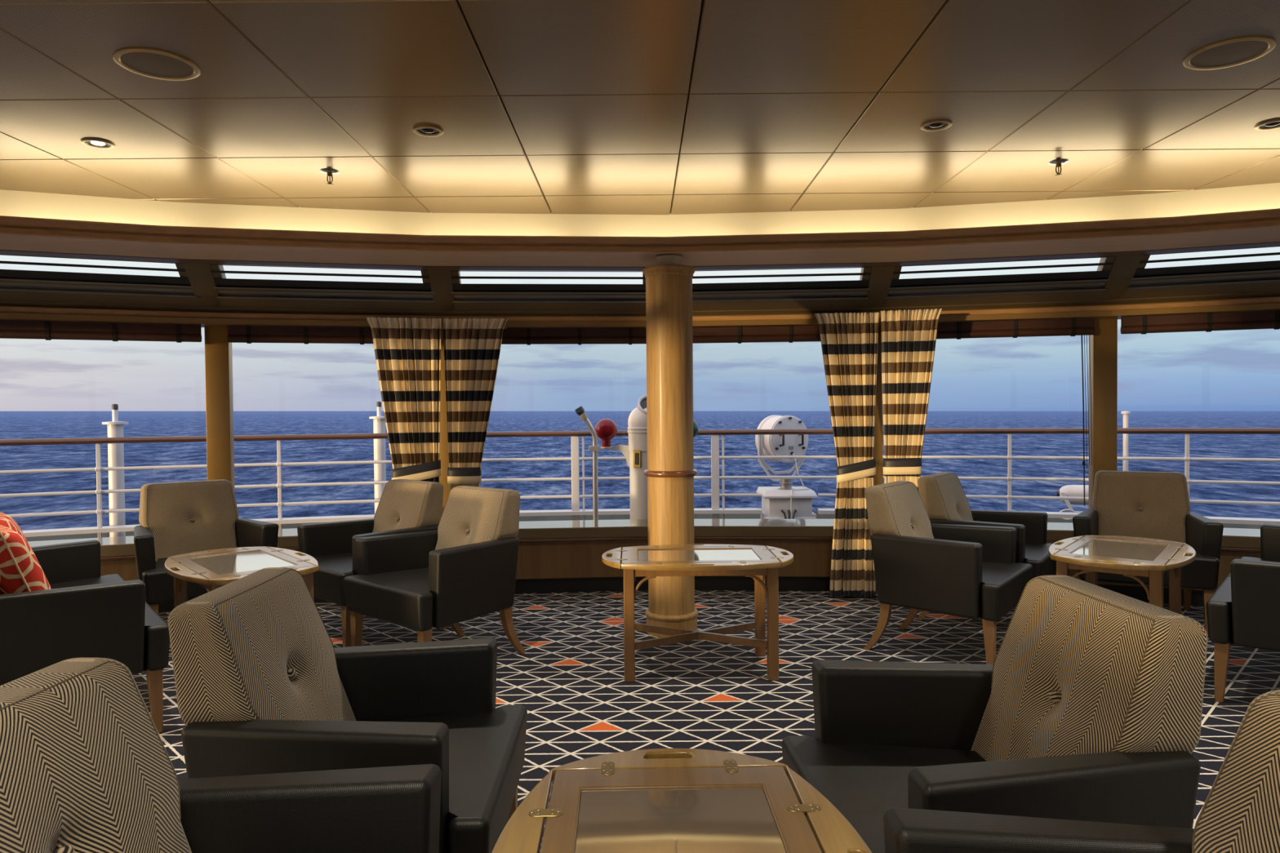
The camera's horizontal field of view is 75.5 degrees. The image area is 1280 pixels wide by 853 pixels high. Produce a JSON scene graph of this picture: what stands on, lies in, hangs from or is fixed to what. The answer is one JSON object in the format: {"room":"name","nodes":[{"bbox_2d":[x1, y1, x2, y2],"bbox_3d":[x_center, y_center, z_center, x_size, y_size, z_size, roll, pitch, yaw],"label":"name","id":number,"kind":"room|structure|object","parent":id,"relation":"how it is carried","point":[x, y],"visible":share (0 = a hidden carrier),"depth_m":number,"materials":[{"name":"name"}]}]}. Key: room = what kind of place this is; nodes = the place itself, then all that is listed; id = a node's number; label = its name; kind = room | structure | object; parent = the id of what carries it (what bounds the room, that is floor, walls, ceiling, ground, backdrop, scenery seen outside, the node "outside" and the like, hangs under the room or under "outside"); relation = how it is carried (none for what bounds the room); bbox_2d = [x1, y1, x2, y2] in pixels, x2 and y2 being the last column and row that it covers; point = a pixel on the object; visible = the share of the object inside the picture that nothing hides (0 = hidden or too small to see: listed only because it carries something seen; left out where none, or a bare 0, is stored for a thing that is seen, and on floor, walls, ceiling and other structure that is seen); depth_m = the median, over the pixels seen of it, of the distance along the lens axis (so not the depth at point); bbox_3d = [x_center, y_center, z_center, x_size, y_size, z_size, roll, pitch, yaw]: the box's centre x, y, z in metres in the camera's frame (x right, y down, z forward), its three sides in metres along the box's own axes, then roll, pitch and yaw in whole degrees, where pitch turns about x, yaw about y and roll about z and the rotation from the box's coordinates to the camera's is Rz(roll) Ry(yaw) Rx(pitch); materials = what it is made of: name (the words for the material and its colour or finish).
{"room":"cruise ship lounge","nodes":[
{"label":"cruise ship lounge","id":0,"kind":"room"},
{"bbox_2d":[0,0,1279,214],"bbox_3d":[0.139,-1.220,0.449,12.752,0.030,9.205,-1,1,0],"label":"ceiling","id":1,"kind":"structure","parent":0,"point":[602,107],"depth_m":3.20,"materials":[{"name":"paint"}]},
{"bbox_2d":[80,137,115,148],"bbox_3d":[-2.377,-1.240,3.628,0.128,0.008,0.128,-1,1,0],"label":"recessed light","id":2,"kind":"object","parent":1,"relation":"in","point":[95,143],"visible":1,"depth_m":3.62,"materials":[{"name":"brown"}]},
{"bbox_2d":[112,47,200,80],"bbox_3d":[-1.643,-1.231,2.818,0.258,0.007,0.258,-1,1,0],"label":"ceiling speaker","id":3,"kind":"object","parent":1,"relation":"attached to","point":[147,62],"visible":1,"depth_m":2.81,"materials":[{"name":"brown plastic"}]},
{"bbox_2d":[120,52,193,77],"bbox_3d":[-1.643,-1.232,2.818,0.218,0.005,0.218,0,1,0],"label":"grille","id":4,"kind":"object","parent":3,"relation":"attached to","point":[150,64],"depth_m":2.81,"materials":[{"name":"brown"}]},
{"bbox_2d":[320,168,339,185],"bbox_3d":[-1.531,-1.227,4.083,0.092,0.066,0.092,-1,1,0],"label":"sprinkler","id":5,"kind":"object","parent":1,"relation":"attached to","point":[329,172],"visible":1,"depth_m":4.07,"materials":[{"name":"silver metal"}]},
{"bbox_2d":[412,124,444,136],"bbox_3d":[-0.897,-1.250,3.504,0.128,0.008,0.128,-1,1,0],"label":"recessed light","id":6,"kind":"object","parent":1,"relation":"in","point":[424,130],"visible":1,"depth_m":3.50,"materials":[{"name":"brown"}]},
{"bbox_2d":[0,182,1279,236],"bbox_3d":[0.141,-1.066,-0.136,12.798,0.325,10.452,-1,1,0],"label":"cove","id":7,"kind":"structure","parent":1,"relation":"attached to","point":[1264,196],"depth_m":4.83,"materials":[{"name":"beige paint"}]},
{"bbox_2d":[0,208,1279,252],"bbox_3d":[0.142,-0.940,-0.326,12.335,0.086,10.139,-1,1,0],"label":"trim","id":8,"kind":"structure","parent":7,"relation":"attached to","point":[1268,217],"depth_m":4.50,"materials":[{"name":"brown wood"}]},
{"bbox_2d":[0,226,1279,266],"bbox_3d":[0.142,-0.902,-0.097,12.918,0.004,10.560,-1,1,0],"label":"trim","id":9,"kind":"structure","parent":8,"relation":"attached to","point":[1263,234],"depth_m":4.71,"materials":[{"name":"laminate"}]},
{"bbox_2d":[0,241,1279,271],"bbox_3d":[0.141,-1.068,0.203,13.264,0.334,10.473,-1,1,0],"label":"trim","id":10,"kind":"structure","parent":9,"relation":"attached to","point":[1273,243],"depth_m":5.03,"materials":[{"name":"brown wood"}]},
{"bbox_2d":[920,120,952,131],"bbox_3d":[1.250,-1.269,3.492,0.128,0.008,0.128,-1,1,0],"label":"recessed light","id":11,"kind":"object","parent":1,"relation":"in","point":[935,125],"visible":1,"depth_m":3.48,"materials":[{"name":"brown"}]},
{"bbox_2d":[1048,159,1069,176],"bbox_3d":[2.041,-1.257,4.034,0.092,0.066,0.092,-1,1,0],"label":"sprinkler","id":12,"kind":"object","parent":1,"relation":"attached to","point":[1059,162],"visible":1,"depth_m":4.02,"materials":[{"name":"silver metal"}]},
{"bbox_2d":[1182,35,1276,70],"bbox_3d":[1.995,-1.262,2.805,0.258,0.007,0.258,-1,1,0],"label":"ceiling speaker","id":13,"kind":"object","parent":1,"relation":"attached to","point":[1232,52],"visible":1,"depth_m":2.79,"materials":[{"name":"brown"}]},
{"bbox_2d":[1190,40,1268,66],"bbox_3d":[1.995,-1.264,2.805,0.218,0.005,0.218,0,1,0],"label":"grille","id":14,"kind":"object","parent":13,"relation":"attached to","point":[1223,53],"depth_m":2.80,"materials":[{"name":"brown"}]},
{"bbox_2d":[1253,119,1279,130],"bbox_3d":[2.689,-1.282,3.515,0.128,0.008,0.128,-1,1,0],"label":"recessed light","id":15,"kind":"object","parent":1,"relation":"in","point":[1272,124],"visible":1,"depth_m":3.52,"materials":[{"name":"brown"}]},
{"bbox_2d":[100,540,1261,591],"bbox_3d":[0.159,1.038,0.938,14.383,0.265,10.765,-1,1,0],"label":"wall","id":16,"kind":"structure","parent":0,"point":[811,558],"depth_m":5.89,"materials":[{"name":"brown wood"}]},
{"bbox_2d":[204,325,235,495],"bbox_3d":[-2.934,0.002,5.780,0.180,1.483,0.170,-1,1,0],"label":"trim","id":17,"kind":"structure","parent":16,"relation":"attached to","point":[218,351],"depth_m":5.71,"materials":[{"name":"brown wood"}]},
{"bbox_2d":[439,328,449,512],"bbox_3d":[-1.409,-0.018,6.119,0.167,1.483,0.154,-1,1,0],"label":"trim","id":18,"kind":"structure","parent":16,"relation":"attached to","point":[443,450],"depth_m":6.05,"materials":[{"name":"brown wood"}]},
{"bbox_2d":[27,519,1260,546],"bbox_3d":[0.157,0.843,0.925,14.383,0.072,10.782,-1,1,0],"label":"trim","id":19,"kind":"structure","parent":16,"relation":"attached to","point":[621,522],"depth_m":5.96,"materials":[{"name":"brown"}]},
{"bbox_2d":[100,525,1260,561],"bbox_3d":[0.157,0.847,0.726,13.867,0.072,10.406,-1,1,0],"label":"trim","id":20,"kind":"structure","parent":16,"relation":"attached to","point":[1234,541],"depth_m":5.85,"materials":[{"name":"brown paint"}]},
{"bbox_2d":[158,576,1215,613],"bbox_3d":[0.161,1.227,0.954,14.383,0.116,10.739,-1,1,0],"label":"baseboard","id":21,"kind":"structure","parent":16,"relation":"attached to","point":[701,583],"depth_m":5.93,"materials":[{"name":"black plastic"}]},
{"bbox_2d":[874,324,882,485],"bbox_3d":[1.708,-0.045,6.119,0.167,1.483,0.154,-1,1,0],"label":"trim","id":22,"kind":"structure","parent":16,"relation":"attached to","point":[878,411],"depth_m":6.04,"materials":[{"name":"brown wood"}]},
{"bbox_2d":[1088,318,1117,508],"bbox_3d":[3.234,-0.052,5.780,0.180,1.483,0.170,-1,1,0],"label":"trim","id":23,"kind":"structure","parent":16,"relation":"attached to","point":[1103,346],"depth_m":5.72,"materials":[{"name":"brown wood"}]},
{"bbox_2d":[132,590,1279,852],"bbox_3d":[0.213,1.278,1.059,14.065,0.001,9.864,0,1,0],"label":"floor","id":24,"kind":"structure","parent":0,"point":[699,694],"depth_m":4.12,"materials":[{"name":"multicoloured carpet"}]},
{"bbox_2d":[0,539,169,733],"bbox_3d":[-2.669,0.814,3.682,0.783,0.878,1.489,-1,1,-39],"label":"armchair","id":25,"kind":"object","parent":24,"relation":"on","point":[85,613],"visible":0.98,"depth_m":3.23,"materials":[{"name":"grey leather"}]},
{"bbox_2d":[0,512,28,543],"bbox_3d":[-2.896,0.598,3.804,0.296,0.463,0.436,-1,1,-35],"label":"throw cushion","id":26,"kind":"object","parent":25,"relation":"on","point":[6,521],"visible":0.16,"depth_m":3.75,"materials":[{"name":"red fabric"}]},
{"bbox_2d":[0,524,51,595],"bbox_3d":[-2.554,0.603,3.387,0.296,0.463,0.436,-2,2,-44],"label":"throw cushion","id":27,"kind":"object","parent":25,"relation":"on","point":[20,571],"visible":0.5,"depth_m":3.24,"materials":[{"name":"red fabric"}]},
{"bbox_2d":[133,480,279,613],"bbox_3d":[-2.646,0.790,4.977,0.759,0.878,0.718,-1,1,-40],"label":"armchair","id":28,"kind":"object","parent":24,"relation":"on","point":[179,517],"visible":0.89,"depth_m":5.04,"materials":[{"name":"grey leather"}]},
{"bbox_2d":[0,657,441,852],"bbox_3d":[-0.661,0.844,1.216,0.718,0.878,0.759,0,1,3],"label":"armchair","id":29,"kind":"object","parent":24,"relation":"on","point":[86,766],"visible":1,"depth_m":1.40,"materials":[{"name":"beige fabric"}]},
{"bbox_2d":[164,546,319,608],"bbox_3d":[-1.967,0.951,4.088,0.630,0.577,0.960,-1,1,-41],"label":"table","id":30,"kind":"object","parent":24,"relation":"on","point":[214,569],"visible":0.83,"depth_m":4.05,"materials":[{"name":"brown wood"}]},
{"bbox_2d":[168,567,527,852],"bbox_3d":[-0.681,0.828,2.071,0.718,0.878,0.759,-1,1,-1],"label":"armchair","id":31,"kind":"object","parent":24,"relation":"on","point":[263,686],"visible":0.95,"depth_m":1.92,"materials":[{"name":"grey leather"}]},
{"bbox_2d":[297,479,449,647],"bbox_3d":[-1.601,0.782,4.907,0.759,0.878,0.718,1,1,43],"label":"armchair","id":32,"kind":"object","parent":24,"relation":"on","point":[405,505],"visible":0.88,"depth_m":4.94,"materials":[{"name":"grey leather"}]},
{"bbox_2d":[343,485,526,653],"bbox_3d":[-1.061,0.787,4.372,0.759,0.878,0.718,0,1,41],"label":"armchair","id":33,"kind":"object","parent":24,"relation":"on","point":[464,569],"visible":1,"depth_m":4.31,"materials":[{"name":"grey leather"}]},
{"bbox_2d":[642,254,698,637],"bbox_3d":[0.178,0.109,4.853,0.316,2.194,0.316,-1,1,0],"label":"column","id":34,"kind":"structure","parent":24,"relation":"on","point":[670,472],"depth_m":4.74,"materials":[{"name":"brown wood"}]},
{"bbox_2d":[491,748,871,852],"bbox_3d":[0.071,0.986,1.304,0.630,0.577,0.960,-1,1,-1],"label":"table","id":35,"kind":"object","parent":24,"relation":"on","point":[655,800],"visible":1,"depth_m":1.51,"materials":[{"name":"brown wood"}]},
{"bbox_2d":[601,544,793,682],"bbox_3d":[0.291,0.930,4.173,0.960,0.577,0.630,-1,1,-1],"label":"table","id":36,"kind":"object","parent":24,"relation":"on","point":[755,562],"visible":1,"depth_m":4.00,"materials":[{"name":"brown wood"}]},
{"bbox_2d":[862,480,1032,664],"bbox_3d":[1.654,0.762,4.463,0.718,0.878,0.759,0,1,38],"label":"armchair","id":37,"kind":"object","parent":24,"relation":"on","point":[970,571],"visible":0.99,"depth_m":4.30,"materials":[{"name":"grey leather"}]},
{"bbox_2d":[915,471,1056,620],"bbox_3d":[2.146,0.746,5.094,0.718,0.878,0.759,0,1,36],"label":"armchair","id":38,"kind":"object","parent":24,"relation":"on","point":[943,496],"visible":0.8,"depth_m":5.07,"materials":[{"name":"grey leather"}]},
{"bbox_2d":[781,574,1208,852],"bbox_3d":[0.748,0.820,1.850,0.718,0.878,0.759,-1,1,-4],"label":"armchair","id":39,"kind":"object","parent":24,"relation":"on","point":[1088,707],"visible":0.96,"depth_m":1.78,"materials":[{"name":"grey leather"}]},
{"bbox_2d":[883,689,1279,852],"bbox_3d":[0.676,0.836,1.016,0.718,0.878,0.759,-1,1,0],"label":"armchair","id":40,"kind":"object","parent":24,"relation":"on","point":[1240,813],"visible":1,"depth_m":1.27,"materials":[{"name":"grey leather"}]},
{"bbox_2d":[1048,535,1195,614],"bbox_3d":[2.458,0.910,4.229,0.630,0.577,0.960,0,1,39],"label":"table","id":41,"kind":"object","parent":24,"relation":"on","point":[1130,557],"visible":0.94,"depth_m":4.07,"materials":[{"name":"brown wood"}]},
{"bbox_2d":[1072,470,1223,635],"bbox_3d":[3.091,0.737,5.090,0.759,0.878,0.718,0,1,28],"label":"armchair","id":42,"kind":"object","parent":24,"relation":"on","point":[1133,504],"visible":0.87,"depth_m":5.17,"materials":[{"name":"grey leather"}]},
{"bbox_2d":[1205,524,1279,702],"bbox_3d":[3.243,0.759,3.907,0.783,0.878,1.489,0,1,41],"label":"armchair","id":43,"kind":"object","parent":24,"relation":"on","point":[1244,610],"visible":1,"depth_m":3.54,"materials":[{"name":"grey leather"}]},
{"bbox_3d":[0.151,0.129,-4.241,14.683,2.740,0.100,0,1,0],"label":"wall","id":44,"kind":"structure","parent":0,"visible":0},
{"bbox_2d":[227,325,373,344],"bbox_3d":[-2.152,-0.639,5.819,1.355,0.121,0.357,-1,1,0],"label":"rolled blind","id":45,"kind":"object","parent":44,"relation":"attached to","point":[236,334],"visible":0.73,"depth_m":5.75,"materials":[{"name":"brown fabric"}]},
{"bbox_2d":[501,328,646,345],"bbox_3d":[-0.628,-0.657,6.042,1.376,0.121,0.160,-1,1,0],"label":"rolled blind","id":46,"kind":"object","parent":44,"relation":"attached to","point":[528,336],"visible":0.64,"depth_m":6.03,"materials":[{"name":"brown fabric"}]},
{"bbox_2d":[692,325,820,343],"bbox_3d":[0.916,-0.670,6.042,1.376,0.121,0.160,-1,1,0],"label":"rolled blind","id":47,"kind":"object","parent":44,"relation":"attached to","point":[790,334],"visible":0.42,"depth_m":6.03,"materials":[{"name":"brown fabric"}]},
{"bbox_2d":[936,317,1094,505],"bbox_3d":[2.446,-0.096,5.830,1.355,1.288,0.357,-1,1,0],"label":"rolled blind","id":48,"kind":"object","parent":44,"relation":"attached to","point":[1064,326],"visible":0.89,"depth_m":5.74,"materials":[{"name":"brown fabric"}]},
{"label":"window","id":49,"kind":"structure","parent":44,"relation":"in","visible":0},
{"bbox_2d":[0,302,1279,328],"bbox_3d":[0.144,-0.646,0.870,14.223,0.040,10.596,-1,1,0],"label":"window frame","id":50,"kind":"structure","parent":49,"relation":"attached to","point":[203,322],"depth_m":5.61,"materials":[{"name":"brown metal"}]},
{"bbox_2d":[0,320,201,342],"bbox_3d":[-3.628,-0.618,5.377,1.306,0.121,0.546,-1,1,0],"label":"rolled blind","id":51,"kind":"object","parent":50,"relation":"attached to","point":[9,329],"visible":1,"depth_m":5.39,"materials":[{"name":"brown fabric"}]},
{"bbox_2d":[365,316,443,482],"bbox_3d":[-1.590,0.229,5.709,0.506,1.929,0.384,-1,1,0],"label":"curtain","id":52,"kind":"object","parent":50,"relation":"hanging from","point":[407,350],"visible":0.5,"depth_m":5.57,"materials":[{"name":"fabric"}]},
{"bbox_2d":[443,317,507,491],"bbox_3d":[-1.127,0.224,5.769,0.475,1.929,0.333,-1,1,0],"label":"curtain","id":53,"kind":"object","parent":50,"relation":"hanging from","point":[472,346],"visible":0.56,"depth_m":5.63,"materials":[{"name":"fabric"}]},
{"bbox_2d":[814,311,879,598],"bbox_3d":[1.434,0.194,5.770,0.468,1.944,0.331,-1,1,0],"label":"curtain","id":54,"kind":"object","parent":50,"relation":"hanging from","point":[849,340],"visible":0.96,"depth_m":5.64,"materials":[{"name":"fabric"}]},
{"bbox_2d":[879,308,942,492],"bbox_3d":[1.849,0.186,5.713,0.410,1.954,0.376,-1,1,0],"label":"curtain","id":55,"kind":"object","parent":50,"relation":"hanging from","point":[908,337],"visible":0.59,"depth_m":5.58,"materials":[{"name":"fabric"}]},
{"bbox_2d":[1120,310,1279,334],"bbox_3d":[3.917,-0.684,5.377,1.306,0.121,0.546,-1,1,0],"label":"rolled blind","id":56,"kind":"object","parent":50,"relation":"attached to","point":[1269,319],"visible":1,"depth_m":5.44,"materials":[{"name":"brown fabric"}]},
{"bbox_3d":[-6.988,0.212,-3.473,0.030,1.490,1.584,0,1,0],"label":"wall","id":57,"kind":"structure","parent":0,"visible":0},
{"bbox_2d":[0,253,203,306],"bbox_3d":[-3.526,-0.932,5.053,1.603,0.305,1.081,-1,1,0],"label":"window","id":58,"kind":"structure","parent":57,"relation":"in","point":[30,286],"depth_m":5.17,"materials":[{"name":"brown metal"}]},
{"bbox_2d":[175,262,226,307],"bbox_3d":[-2.815,-0.960,5.338,0.407,0.353,0.658,-1,1,0],"label":"trim","id":59,"kind":"structure","parent":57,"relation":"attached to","point":[201,277],"depth_m":5.29,"materials":[{"name":"brown wood"}]},
{"bbox_2d":[209,264,439,311],"bbox_3d":[-2.099,-0.952,5.473,1.585,0.305,0.907,-1,1,0],"label":"window","id":60,"kind":"structure","parent":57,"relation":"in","point":[233,292],"depth_m":5.54,"materials":[{"name":"brown metal"}]},
{"bbox_2d":[421,270,461,311],"bbox_3d":[-1.353,-0.979,5.662,0.329,0.353,0.646,-1,1,0],"label":"trim","id":61,"kind":"structure","parent":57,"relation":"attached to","point":[441,282],"depth_m":5.61,"materials":[{"name":"brown wood"}]},
{"bbox_2d":[450,270,645,311],"bbox_3d":[-0.625,-0.969,5.682,1.533,0.305,0.713,-1,1,0],"label":"window","id":62,"kind":"structure","parent":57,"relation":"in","point":[468,297],"depth_m":5.77,"materials":[{"name":"black glass"}]},
{"bbox_2d":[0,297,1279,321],"bbox_3d":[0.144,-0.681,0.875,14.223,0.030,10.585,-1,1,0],"label":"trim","id":63,"kind":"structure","parent":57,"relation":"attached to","point":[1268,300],"depth_m":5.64,"materials":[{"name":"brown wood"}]},
{"bbox_2d":[0,291,1279,317],"bbox_3d":[0.144,-0.724,0.868,14.223,0.032,10.596,-1,1,0],"label":"trim","id":64,"kind":"structure","parent":57,"relation":"attached to","point":[1272,293],"depth_m":5.68,"materials":[{"name":"brown wood"}]},
{"bbox_2d":[642,271,645,284],"bbox_3d":[0.141,-0.994,5.767,0.244,0.353,0.626,-1,1,0],"label":"trim","id":65,"kind":"structure","parent":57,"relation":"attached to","point":[643,275],"depth_m":5.66,"materials":[{"name":"brown metal"}]},
{"bbox_2d":[692,266,871,311],"bbox_3d":[0.908,-0.982,5.682,1.533,0.305,0.713,-1,1,0],"label":"window","id":66,"kind":"structure","parent":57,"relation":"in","point":[813,294],"depth_m":5.76,"materials":[{"name":"brown metal"}]},
{"bbox_2d":[859,266,902,307],"bbox_3d":[1.635,-1.005,5.662,0.329,0.353,0.646,-1,1,0],"label":"trim","id":67,"kind":"structure","parent":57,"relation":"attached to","point":[880,278],"depth_m":5.60,"materials":[{"name":"brown wood"}]},
{"bbox_2d":[880,256,1115,307],"bbox_3d":[2.382,-0.991,5.473,1.585,0.305,0.907,-1,1,0],"label":"window","id":68,"kind":"structure","parent":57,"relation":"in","point":[1086,285],"depth_m":5.55,"materials":[{"name":"brown metal"}]},
{"bbox_2d":[1096,254,1150,299],"bbox_3d":[3.098,-1.011,5.338,0.407,0.353,0.658,-1,1,0],"label":"trim","id":69,"kind":"structure","parent":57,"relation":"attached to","point":[1123,268],"depth_m":5.29,"materials":[{"name":"brown wood"}]},
{"bbox_2d":[1118,245,1279,299],"bbox_3d":[3.809,-0.996,5.053,1.603,0.305,1.081,-1,1,0],"label":"window","id":70,"kind":"structure","parent":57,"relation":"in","point":[1260,276],"depth_m":5.22,"materials":[{"name":"brown metal"}]},
{"label":"outside","id":71,"kind":"structure","parent":0,"visible":0},
{"bbox_2d":[25,511,1262,541],"bbox_3d":[0.161,1.207,6.396,20.429,0.300,6.656,-1,1,0],"label":"deck","id":72,"kind":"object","parent":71,"point":[737,516],"depth_m":8.97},
{"bbox_2d":[102,404,128,537],"bbox_3d":[-4.636,0.441,7.325,0.198,1.280,0.198,-1,1,0],"label":"post","id":73,"kind":"object","parent":72,"relation":"on","point":[115,428],"visible":0.68,"depth_m":7.28,"materials":[{"name":"white metal"}]},
{"bbox_2d":[368,401,386,513],"bbox_3d":[-2.507,0.405,7.978,0.182,1.290,0.182,-1,1,0],"label":"post","id":74,"kind":"object","parent":72,"relation":"on","point":[379,421],"visible":0.64,"depth_m":7.93,"materials":[{"name":"white metal"}]},
{"bbox_2d":[574,405,600,519],"bbox_3d":[-0.437,0.438,6.997,0.217,1.226,0.074,-1,1,0],"label":"tube","id":75,"kind":"object","parent":72,"relation":"on","point":[580,411],"visible":0.91,"depth_m":6.98,"materials":[{"name":"grey metal"}]},
{"bbox_2d":[0,427,1279,537],"bbox_3d":[0.155,0.559,6.569,16.198,0.990,3.086,-1,1,0],"label":"deck railing","id":76,"kind":"object","parent":72,"relation":"on","point":[715,511],"visible":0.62,"depth_m":7.52,"materials":[{"name":"white metal"}]},
{"bbox_2d":[595,395,697,519],"bbox_3d":[0.061,0.386,7.109,0.885,1.318,0.400,-1,1,0],"label":"compass binnacle","id":77,"kind":"object","parent":72,"relation":"on","point":[635,454],"visible":0.55,"depth_m":7.00,"materials":[{"name":"grey paint"}]},
{"bbox_2d":[627,395,647,451],"bbox_3d":[0.058,-0.034,7.101,0.332,0.478,0.332,0,1,0],"label":"hood","id":78,"kind":"object","parent":77,"relation":"attached to","point":[637,421],"depth_m":6.97,"materials":[{"name":"grey paint"}]},
{"bbox_2d":[755,414,817,519],"bbox_3d":[1.432,0.449,8.207,0.534,1.125,0.725,-1,1,0],"label":"searchlight","id":79,"kind":"object","parent":72,"relation":"on","point":[785,501],"visible":0.79,"depth_m":8.16,"materials":[{"name":"grey paint"}]},
{"bbox_2d":[1056,484,1088,519],"bbox_3d":[4.284,0.778,7.894,0.646,0.430,0.380,-1,1,0],"label":"floodlight","id":80,"kind":"object","parent":72,"relation":"on","point":[1068,491],"visible":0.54,"depth_m":7.90,"materials":[{"name":"grey paint"}]},
{"bbox_2d":[1120,410,1130,471],"bbox_3d":[4.409,0.429,7.510,0.073,1.140,0.073,-1,1,0],"label":"post","id":81,"kind":"object","parent":72,"relation":"on","point":[1126,414],"visible":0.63,"depth_m":7.49,"materials":[{"name":"white metal"}]},
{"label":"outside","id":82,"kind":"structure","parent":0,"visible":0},
{"bbox_2d":[0,411,1279,530],"bbox_3d":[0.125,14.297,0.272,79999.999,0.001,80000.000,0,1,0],"label":"sea","id":83,"kind":"structure","parent":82,"point":[13,424],"depth_m":262.19,"materials":[{"name":"liquid"}]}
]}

